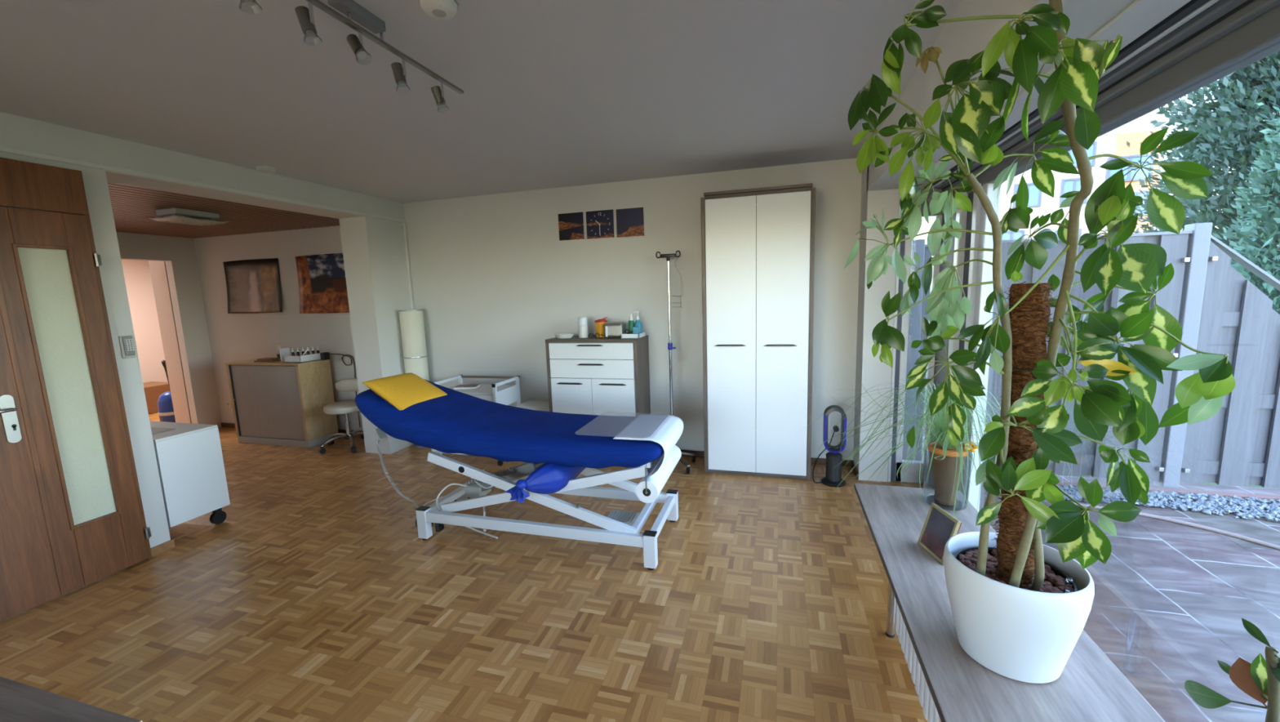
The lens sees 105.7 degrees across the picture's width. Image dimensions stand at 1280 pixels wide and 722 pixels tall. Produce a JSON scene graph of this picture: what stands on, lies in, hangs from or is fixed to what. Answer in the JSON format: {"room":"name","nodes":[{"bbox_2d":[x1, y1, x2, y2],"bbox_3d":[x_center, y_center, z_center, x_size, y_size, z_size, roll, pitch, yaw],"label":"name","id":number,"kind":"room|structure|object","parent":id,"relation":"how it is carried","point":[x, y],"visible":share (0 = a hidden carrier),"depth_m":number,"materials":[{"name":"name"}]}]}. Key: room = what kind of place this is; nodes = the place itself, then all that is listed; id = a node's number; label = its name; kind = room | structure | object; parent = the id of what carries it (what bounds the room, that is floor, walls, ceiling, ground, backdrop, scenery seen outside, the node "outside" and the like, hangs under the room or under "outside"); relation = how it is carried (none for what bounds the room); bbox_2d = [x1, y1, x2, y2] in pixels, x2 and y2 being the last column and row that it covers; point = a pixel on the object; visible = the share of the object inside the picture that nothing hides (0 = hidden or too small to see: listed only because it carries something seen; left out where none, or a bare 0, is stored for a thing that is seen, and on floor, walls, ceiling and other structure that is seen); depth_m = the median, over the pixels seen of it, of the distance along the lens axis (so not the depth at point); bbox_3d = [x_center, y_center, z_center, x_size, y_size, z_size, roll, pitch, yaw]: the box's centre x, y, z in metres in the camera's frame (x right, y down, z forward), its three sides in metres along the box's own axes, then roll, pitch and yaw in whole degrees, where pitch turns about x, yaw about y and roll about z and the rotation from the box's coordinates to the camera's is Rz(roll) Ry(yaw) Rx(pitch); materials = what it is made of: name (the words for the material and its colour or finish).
{"room":"examination room","nodes":[
{"label":"examination room","id":0,"kind":"room"},
{"bbox_2d":[121,259,168,382],"bbox_3d":[-8.184,-0.365,6.358,0.150,2.500,3.300,0,8,16],"label":"wall","id":1,"kind":"structure","parent":0,"point":[137,275],"depth_m":7.59,"materials":[{"name":"paint"}]},
{"bbox_2d":[116,231,222,427],"bbox_3d":[-5.948,-0.121,4.108,0.120,2.500,3.980,0,8,16],"label":"wall","id":2,"kind":"structure","parent":0,"point":[178,253],"depth_m":5.81,"materials":[{"name":"paint"}]},
{"bbox_2d":[148,260,191,422],"bbox_3d":[-5.470,-0.463,6.438,0.280,2.500,1.330,0,8,16],"label":"wall","id":3,"kind":"structure","parent":0,"point":[157,269],"depth_m":5.82,"materials":[{"name":"paint"}]},
{"bbox_2d":[0,111,413,547],"bbox_3d":[-3.502,0.119,1.834,0.310,2.500,7.030,0,8,16],"label":"wall","id":4,"kind":"structure","parent":0,"point":[374,250],"depth_m":3.24,"materials":[{"name":"paint"}]},
{"bbox_2d":[0,157,151,621],"bbox_3d":[-3.233,0.150,2.374,0.309,2.270,0.976,0,8,16],"label":"door","id":5,"kind":"structure","parent":4,"relation":"in","point":[72,514],"depth_m":2.56,"materials":[{"name":"brown wood"}]},
{"bbox_2d":[118,334,135,358],"bbox_3d":[-3.026,-0.084,2.866,0.032,0.135,0.060,0,8,16],"label":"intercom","id":6,"kind":"object","parent":4,"relation":"attached to","point":[126,344],"visible":1,"depth_m":2.85,"materials":[{"name":"grey plastic"}]},
{"bbox_2d":[150,538,174,555],"bbox_3d":[-3.146,1.170,3.082,0.322,0.050,0.122,0,8,16],"label":"baseboard","id":7,"kind":"structure","parent":4,"relation":"attached to","point":[168,544],"depth_m":3.04,"materials":[{"name":"brown wood"}]},
{"bbox_2d":[0,145,413,309],"bbox_3d":[-2.904,-0.736,3.291,0.022,0.910,3.672,0,8,16],"label":"trim","id":8,"kind":"structure","parent":4,"relation":"attached to","point":[2,148],"depth_m":3.20,"materials":[{"name":"white paint"}]},
{"bbox_2d":[107,182,339,238],"bbox_3d":[-4.597,-1.225,3.553,2.766,0.088,3.980,0,8,16],"label":"ceiling","id":9,"kind":"structure","parent":0,"point":[131,205],"depth_m":4.48,"materials":[{"name":"brown wood"}]},
{"bbox_2d":[146,207,230,225],"bbox_3d":[-3.911,-1.246,4.204,0.330,0.102,0.430,0,8,16],"label":"ceiling light","id":10,"kind":"object","parent":9,"relation":"attached to","point":[185,216],"visible":1,"depth_m":4.12,"materials":[{"name":"white plastic"}]},
{"bbox_2d":[0,412,932,721],"bbox_3d":[-3.684,1.330,2.604,10.900,0.100,8.450,0,8,16],"label":"floor","id":11,"kind":"structure","parent":0,"point":[317,595],"depth_m":2.34,"materials":[{"name":"brown wood"}]},
{"bbox_2d":[0,675,142,721],"bbox_3d":[-1.859,1.139,0.592,1.517,0.720,1.280,0,8,16],"label":"wooden table","id":12,"kind":"object","parent":11,"relation":"on","point":[19,701],"visible":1,"depth_m":0.98,"materials":[{"name":"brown wood"}]},
{"bbox_2d":[142,381,169,413],"bbox_3d":[-7.368,0.573,7.051,0.550,0.400,0.800,0,8,16],"label":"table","id":13,"kind":"object","parent":11,"relation":"on","point":[153,389],"visible":0.26,"depth_m":7.07,"materials":[{"name":"orange wood"}]},
{"bbox_2d":[157,360,175,422],"bbox_3d":[-6.062,0.410,6.250,0.287,0.861,0.287,0,8,16],"label":"vacuum cleaner","id":14,"kind":"object","parent":11,"relation":"on","point":[165,406],"visible":0.41,"depth_m":6.16,"materials":[{"name":"blue plastic"}]},
{"bbox_2d":[149,420,230,527],"bbox_3d":[-3.311,0.809,3.330,0.748,0.705,0.352,0,8,16],"label":"base cabinet","id":15,"kind":"object","parent":11,"relation":"on","point":[189,456],"visible":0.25,"depth_m":3.21,"materials":[{"name":"white paint"}]},
{"bbox_2d":[225,358,338,447],"bbox_3d":[-3.967,0.444,5.388,1.051,0.900,0.378,0,8,16],"label":"reception desk","id":16,"kind":"object","parent":11,"relation":"on","point":[281,403],"visible":0.88,"depth_m":5.23,"materials":[{"name":"brown wood"}]},
{"bbox_2d":[253,357,280,362],"bbox_3d":[-4.063,-0.013,5.299,0.260,0.034,0.130,0,8,16],"label":"case","id":17,"kind":"object","parent":16,"relation":"on","point":[263,359],"visible":0.91,"depth_m":5.25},
{"bbox_2d":[276,345,280,359],"bbox_3d":[-3.968,-0.087,5.340,0.063,0.165,0.063,0,8,16],"label":"spray bottle","id":18,"kind":"object","parent":16,"relation":"on","point":[278,346],"visible":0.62,"depth_m":5.32,"materials":[{"name":"grey plastic"}]},
{"bbox_2d":[279,347,289,361],"bbox_3d":[-3.879,-0.071,5.295,0.015,0.140,0.100,0,8,16],"label":"card","id":19,"kind":"object","parent":16,"relation":"on","point":[284,351],"visible":0.76,"depth_m":5.27,"materials":[{"name":"white paper"}]},
{"bbox_2d":[284,351,320,363],"bbox_3d":[-3.607,-0.037,5.222,0.220,0.074,0.300,0,8,16],"label":"tray","id":20,"kind":"object","parent":16,"relation":"on","point":[309,357],"visible":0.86,"depth_m":5.10,"materials":[{"name":"white paint"}]},
{"bbox_2d":[320,351,360,426],"bbox_3d":[-3.339,0.328,5.423,0.311,0.880,0.128,-6,9,-30],"label":"cable","id":21,"kind":"object","parent":16,"relation":"hanging from","point":[325,355],"visible":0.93,"depth_m":5.36,"materials":[{"name":"black plastic"}]},
{"bbox_2d":[318,377,364,453],"bbox_3d":[-3.105,0.561,5.104,0.554,0.691,0.580,0,8,16],"label":"stool","id":22,"kind":"object","parent":11,"relation":"on","point":[346,406],"visible":0.66,"depth_m":5.09,"materials":[{"name":"white leather"}]},
{"bbox_2d":[398,308,429,448],"bbox_3d":[-2.296,0.183,5.002,0.225,1.419,0.225,0,8,16],"label":"floor lamp","id":23,"kind":"object","parent":11,"relation":"on","point":[411,321],"visible":0.45,"depth_m":4.87,"materials":[{"name":"paper"}]},
{"bbox_2d":[433,374,520,466],"bbox_3d":[-1.532,0.546,4.618,0.672,0.758,0.453,0,8,16],"label":"trolley","id":24,"kind":"object","parent":11,"relation":"on","point":[500,393],"visible":0.39,"depth_m":4.54,"materials":[{"name":"metal"}]},
{"bbox_2d":[453,383,479,389],"bbox_3d":[-1.637,0.245,4.588,0.204,0.022,0.142,-2,8,0],"label":"book","id":25,"kind":"object","parent":24,"relation":"on","point":[472,386],"visible":0.96,"depth_m":4.53,"materials":[{"name":"white paper"}]},
{"bbox_2d":[448,383,515,395],"bbox_3d":[-1.541,0.264,4.580,0.616,0.017,0.390,0,8,16],"label":"tray","id":26,"kind":"object","parent":24,"relation":"on","point":[484,388],"depth_m":4.49,"materials":[{"name":"white paint"}]},
{"bbox_2d":[355,379,678,569],"bbox_3d":[-0.762,0.613,3.264,2.106,0.950,1.012,0,8,16],"label":"table","id":27,"kind":"object","parent":11,"relation":"on","point":[455,422],"visible":0.9,"depth_m":2.92,"materials":[{"name":"blue leather"}]},
{"bbox_2d":[361,372,447,409],"bbox_3d":[-1.541,0.198,3.225,0.326,0.195,0.440,0,8,16],"label":"pillow","id":28,"kind":"object","parent":27,"relation":"on","point":[402,391],"visible":0.92,"depth_m":3.14,"materials":[{"name":"yellow fabric"}]},
{"bbox_2d":[505,462,586,502],"bbox_3d":[-0.473,0.649,2.947,0.261,0.194,0.711,2,9,28],"label":"bag","id":29,"kind":"object","parent":27,"relation":"hanging from","point":[548,477],"visible":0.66,"depth_m":2.72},
{"bbox_2d":[613,413,684,502],"bbox_3d":[0.068,0.547,2.880,0.287,0.333,0.664,0,8,16],"label":"paper roll","id":30,"kind":"object","parent":27,"relation":"hanging from","point":[665,430],"visible":1,"depth_m":2.76,"materials":[{"name":"paper"}]},
{"bbox_2d":[515,400,549,411],"bbox_3d":[-0.955,0.651,4.722,0.385,0.485,0.252,0,8,16],"label":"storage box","id":31,"kind":"object","parent":11,"relation":"on","point":[538,405],"visible":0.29,"depth_m":4.61,"materials":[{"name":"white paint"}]},
{"bbox_2d":[545,334,650,416],"bbox_3d":[-0.368,0.347,4.427,0.847,1.130,0.405,0,8,16],"label":"dresser","id":32,"kind":"object","parent":11,"relation":"on","point":[577,367],"visible":0.67,"depth_m":4.22,"materials":[{"name":"grey wood"}]},
{"bbox_2d":[554,333,574,337],"bbox_3d":[-0.686,-0.227,4.391,0.193,0.036,0.138,0,8,16],"label":"dish","id":33,"kind":"object","parent":32,"relation":"on","point":[559,335],"visible":1,"depth_m":4.35,"materials":[{"name":"white ceramic"}]},
{"bbox_2d":[577,316,588,337],"bbox_3d":[-0.512,-0.302,4.362,0.084,0.182,0.084,0,8,16],"label":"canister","id":34,"kind":"object","parent":32,"relation":"on","point":[582,321],"visible":1,"depth_m":4.33,"materials":[{"name":"white plastic"}]},
{"bbox_2d":[588,333,602,337],"bbox_3d":[-0.392,-0.230,4.315,0.123,0.047,0.104,0,8,16],"label":"eyeglasses","id":35,"kind":"object","parent":32,"relation":"on","point":[589,333],"visible":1,"depth_m":4.27,"materials":[{"name":"black plastic"}]},
{"bbox_2d":[594,316,608,337],"bbox_3d":[-0.348,-0.305,4.366,0.119,0.177,0.118,0,8,16],"label":"sharps container","id":36,"kind":"object","parent":32,"relation":"on","point":[599,323],"visible":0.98,"depth_m":4.32,"materials":[{"name":"yellow plastic"}]},
{"bbox_2d":[603,321,626,337],"bbox_3d":[-0.224,-0.274,4.276,0.180,0.131,0.132,0,8,16],"label":"dispenser","id":37,"kind":"object","parent":32,"relation":"on","point":[614,329],"visible":0.93,"depth_m":4.23,"materials":[{"name":"metal"}]},
{"bbox_2d":[620,331,645,337],"bbox_3d":[-0.058,-0.229,4.262,0.168,0.036,0.220,0,8,16],"label":"tray","id":38,"kind":"object","parent":32,"relation":"on","point":[643,333],"visible":0.91,"depth_m":4.17,"materials":[{"name":"white paint"}]},
{"bbox_2d":[628,313,634,333],"bbox_3d":[-0.078,-0.323,4.307,0.052,0.192,0.052,0,8,16],"label":"squeeze bottle","id":39,"kind":"object","parent":38,"relation":"on","point":[631,323],"visible":0.73,"depth_m":4.29,"materials":[{"name":"green plastic"}]},
{"bbox_2d":[632,326,639,333],"bbox_3d":[-0.031,-0.256,4.203,0.052,0.085,0.050,0,8,16],"label":"box","id":40,"kind":"object","parent":38,"relation":"on","point":[636,330],"visible":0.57,"depth_m":4.18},
{"bbox_2d":[633,311,642,333],"bbox_3d":[-0.019,-0.332,4.288,0.077,0.213,0.074,0,8,16],"label":"pump bottle","id":41,"kind":"object","parent":38,"relation":"on","point":[637,323],"visible":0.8,"depth_m":4.27,"materials":[{"name":"blue plastic"}]},
{"bbox_2d":[607,510,639,525],"bbox_3d":[-0.110,1.052,3.212,0.230,0.056,0.190,0,8,16],"label":"foot pedal","id":42,"kind":"object","parent":11,"relation":"on","point":[628,517],"visible":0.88,"depth_m":3.21,"materials":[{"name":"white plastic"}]},
{"bbox_2d":[655,249,695,474],"bbox_3d":[0.259,-0.004,4.174,0.394,1.854,0.467,0,8,16],"label":"stand","id":43,"kind":"object","parent":11,"relation":"on","point":[668,256],"visible":0.77,"depth_m":4.14,"materials":[{"name":"silver metal"}]},
{"bbox_2d":[671,257,682,306],"bbox_3d":[0.307,-0.655,4.069,0.094,0.413,0.038,-3,8,-5],"label":"cable","id":44,"kind":"object","parent":43,"relation":"on","point":[677,258],"depth_m":4.07,"materials":[{"name":"plastic"}]},
{"bbox_2d":[700,182,815,479],"bbox_3d":[0.959,-0.204,3.964,0.842,2.266,0.399,0,8,16],"label":"wardrobe","id":45,"kind":"object","parent":11,"relation":"on","point":[757,261],"visible":1,"depth_m":3.79,"materials":[{"name":"white wood"}]},
{"bbox_2d":[812,404,846,487],"bbox_3d":[1.510,0.627,3.890,0.242,0.609,0.490,0,8,16],"label":"fan","id":46,"kind":"object","parent":11,"relation":"on","point":[833,477],"visible":0.98,"depth_m":3.71,"materials":[{"name":"black plastic"}]},
{"bbox_2d":[895,601,941,721],"bbox_3d":[0.975,1.165,1.438,0.142,0.255,1.240,0,8,16],"label":"radiator","id":47,"kind":"object","parent":11,"relation":"on","point":[931,713],"visible":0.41,"depth_m":1.73,"materials":[{"name":"white metal"}]},
{"bbox_2d":[853,483,1164,721],"bbox_3d":[1.285,1.081,1.814,0.576,0.297,2.410,0,8,16],"label":"window bench","id":48,"kind":"object","parent":11,"relation":"on","point":[1090,686],"visible":0.53,"depth_m":1.57,"materials":[{"name":"grey wood"}]},
{"bbox_2d":[797,375,1001,518],"bbox_3d":[1.467,0.469,2.610,1.113,0.680,1.560,-1,8,5],"label":"plant","id":49,"kind":"object","parent":48,"relation":"on","point":[947,461],"visible":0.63,"depth_m":2.61,"materials":[{"name":"green plant"}]},
{"bbox_2d":[917,502,961,564],"bbox_3d":[1.359,0.776,2.187,0.098,0.203,0.188,-2,8,0],"label":"photo frame","id":50,"kind":"object","parent":48,"relation":"on","point":[939,526],"visible":0.84,"depth_m":2.19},
{"bbox_2d":[844,0,1235,683],"bbox_3d":[0.997,0.081,1.289,0.821,1.845,0.943,0,8,16],"label":"plant","id":51,"kind":"object","parent":48,"relation":"on","point":[1021,605],"visible":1,"depth_m":1.32,"materials":[{"name":"green plant"}]},
{"bbox_2d":[1184,617,1279,721],"bbox_3d":[1.306,0.802,1.071,0.136,0.458,0.324,0,8,16],"label":"plant","id":52,"kind":"object","parent":48,"relation":"on","point":[1260,679],"visible":1,"depth_m":1.05,"materials":[{"name":"green plant"}]},
{"bbox_2d":[0,0,960,203],"bbox_3d":[-0.962,-1.196,0.904,5.267,0.200,7.430,0,8,16],"label":"ceiling","id":53,"kind":"structure","parent":0,"point":[557,93],"depth_m":2.24,"materials":[{"name":"paint"}]},
{"bbox_2d":[255,165,275,173],"bbox_3d":[-2.721,-1.391,3.523,0.112,0.028,0.112,0,8,16],"label":"ceiling rose","id":54,"kind":"object","parent":53,"relation":"attached to","point":[266,169],"visible":1,"depth_m":3.49,"materials":[{"name":"white plastic"}]},
{"bbox_2d":[239,0,463,111],"bbox_3d":[-0.955,-1.108,1.683,0.093,0.191,1.070,0,8,16],"label":"track light","id":55,"kind":"object","parent":53,"relation":"attached to","point":[353,10],"visible":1,"depth_m":1.65,"materials":[{"name":"metal"}]},
{"bbox_2d":[417,0,459,19],"bbox_3d":[-0.664,-1.175,1.599,0.132,0.054,0.132,0,8,16],"label":"smoke detector","id":56,"kind":"object","parent":53,"relation":"attached to","point":[437,9],"visible":1,"depth_m":1.58,"materials":[{"name":"grey plastic"}]},
{"bbox_2d":[193,157,862,459],"bbox_3d":[-1.704,-0.494,5.077,7.710,2.700,0.300,0,8,16],"label":"wall","id":57,"kind":"structure","parent":0,"point":[493,278],"depth_m":4.61,"materials":[{"name":"paint"}]},
{"bbox_2d":[225,400,231,407],"bbox_3d":[-5.149,0.539,6.062,0.080,0.080,0.012,0,8,16],"label":"wall socket","id":58,"kind":"object","parent":57,"relation":"attached to","point":[228,402],"visible":1,"depth_m":6.06,"materials":[{"name":"white plastic"}]},
{"bbox_2d":[222,257,282,313],"bbox_3d":[-4.528,-0.869,5.658,0.865,0.622,0.034,0,8,16],"label":"poster","id":59,"kind":"object","parent":57,"relation":"attached to","point":[253,286],"visible":1,"depth_m":5.67,"materials":[{"name":"brown paper"}]},
{"bbox_2d":[295,253,349,313],"bbox_3d":[-3.447,-0.852,5.348,0.875,0.647,0.034,0,8,16],"label":"poster","id":60,"kind":"object","parent":57,"relation":"attached to","point":[322,279],"visible":0.77,"depth_m":5.38,"materials":[{"name":"paper"}]},
{"bbox_2d":[221,422,858,479],"bbox_3d":[-1.792,0.858,4.983,7.400,0.055,0.310,0,8,16],"label":"baseboard","id":61,"kind":"structure","parent":57,"relation":"attached to","point":[698,453],"depth_m":4.18,"materials":[{"name":"brown wood"}]},
{"bbox_2d":[557,211,585,240],"bbox_3d":[-0.635,-1.245,4.487,0.258,0.250,0.022,0,8,16],"label":"panel","id":62,"kind":"object","parent":57,"relation":"attached to","point":[571,226],"visible":1,"depth_m":4.47,"materials":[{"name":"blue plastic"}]},
{"bbox_2d":[585,208,615,239],"bbox_3d":[-0.362,-1.240,4.404,0.273,0.253,0.032,0,8,16],"label":"wall clock","id":63,"kind":"object","parent":57,"relation":"attached to","point":[600,224],"visible":1,"depth_m":4.40,"materials":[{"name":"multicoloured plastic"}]},
{"bbox_2d":[615,206,644,238],"bbox_3d":[-0.087,-1.236,4.330,0.263,0.254,0.022,0,8,16],"label":"panel","id":64,"kind":"object","parent":57,"relation":"attached to","point":[630,221],"visible":1,"depth_m":4.32,"materials":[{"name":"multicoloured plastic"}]},
{"bbox_2d":[830,422,840,432],"bbox_3d":[1.656,0.566,4.100,0.080,0.080,0.012,0,8,16],"label":"wall socket","id":65,"kind":"object","parent":57,"relation":"attached to","point":[833,424],"visible":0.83,"depth_m":4.09,"materials":[{"name":"white plastic"}]},
{"bbox_2d":[853,0,1135,481],"bbox_3d":[1.207,0.158,0.479,0.843,2.500,7.030,0,8,16],"label":"wall","id":66,"kind":"structure","parent":0,"point":[957,40],"depth_m":3.07,"materials":[{"name":"paint"}]},
{"bbox_2d":[887,186,942,483],"bbox_3d":[2.035,-0.150,3.606,0.285,2.190,0.080,0,8,16],"label":"window","id":67,"kind":"structure","parent":66,"relation":"in","point":[904,247],"depth_m":3.65,"materials":[{"name":"clear glass"}]},
{"bbox_2d":[928,188,959,488],"bbox_3d":[2.234,-0.136,3.420,0.200,2.200,0.330,0,8,16],"label":"trim","id":68,"kind":"structure","parent":66,"relation":"attached to","point":[941,373],"depth_m":3.41,"materials":[{"name":"grey metal"}]},
{"bbox_2d":[915,0,1191,188],"bbox_3d":[1.488,-0.991,1.878,0.125,0.012,3.270,0,8,16],"label":"trim","id":69,"kind":"structure","parent":66,"relation":"attached to","point":[1139,17],"depth_m":1.31,"materials":[{"name":"white paint"}]},
{"bbox_2d":[924,0,1279,721],"bbox_3d":[1.699,0.108,1.981,0.228,2.250,3.270,0,8,16],"label":"window","id":70,"kind":"structure","parent":66,"relation":"in","point":[1202,42],"depth_m":1.75,"materials":[{"name":"clear glass"}]},
{"label":"outside","id":71,"kind":"structure","parent":0,"visible":0},
{"bbox_2d":[1149,480,1271,488],"bbox_3d":[35.755,-1.557,15.727,120.000,0.300,130.000,0,8,16],"label":"lawn","id":72,"kind":"structure","parent":71,"point":[1202,482],"depth_m":3.76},
{"bbox_2d":[914,102,1275,244],"bbox_3d":[22.985,-6.990,29.057,24.000,11.350,10.120,0,8,16],"label":"apartment building","id":73,"kind":"structure","parent":72,"relation":"on","point":[925,227],"depth_m":23.09,"materials":[{"name":"white"}]},
{"bbox_2d":[1133,50,1279,314],"bbox_3d":[10.244,-4.136,7.370,4.778,8.886,4.922,-1,8,6],"label":"conifer tree","id":74,"kind":"object","parent":72,"relation":"on","point":[1228,135],"visible":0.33,"depth_m":7.59,"materials":[{"name":"green plant"}]},
{"bbox_2d":[1212,102,1279,313],"bbox_3d":[7.383,-1.279,5.412,1.958,3.903,2.120,3,10,33],"label":"conifer tree","id":75,"kind":"object","parent":72,"relation":"on","point":[1261,248],"visible":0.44,"depth_m":5.42,"materials":[{"name":"green plant"}]},
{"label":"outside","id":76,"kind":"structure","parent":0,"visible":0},
{"bbox_2d":[1126,480,1279,721],"bbox_3d":[2.973,1.562,0.215,3.980,0.200,7.600,0,8,16],"label":"patio","id":77,"kind":"structure","parent":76,"point":[1197,585],"depth_m":2.40,"materials":[{"name":"tile"}]},
{"bbox_2d":[902,222,1279,488],"bbox_3d":[3.659,-0.002,3.564,3.062,1.925,0.110,0,8,16],"label":"fence","id":78,"kind":"object","parent":77,"relation":"on","point":[1217,309],"visible":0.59,"depth_m":3.43,"materials":[{"name":"grey wood"}]},
{"bbox_2d":[1122,489,1279,521],"bbox_3d":[4.296,1.004,3.026,2.838,0.055,0.714,0,8,16],"label":"gravel","id":79,"kind":"object","parent":77,"relation":"on","point":[1214,504],"visible":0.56,"depth_m":3.30,"materials":[{"name":"grey gravel"}]},
{"bbox_2d":[1137,511,1279,549],"bbox_3d":[3.903,1.119,2.362,0.203,0.024,2.783,-8,10,-36],"label":"edging","id":80,"kind":"object","parent":77,"relation":"on","point":[1181,522],"visible":0.65,"depth_m":2.99,"materials":[{"name":"grey stone"}]},
{"bbox_2d":[1148,486,1279,503],"bbox_3d":[4.165,1.005,3.474,3.500,0.125,0.060,0,8,16],"label":"edging stone","id":81,"kind":"object","parent":77,"relation":"on","point":[1243,495],"visible":0.08,"depth_m":3.46,"materials":[{"name":"grey stone"}]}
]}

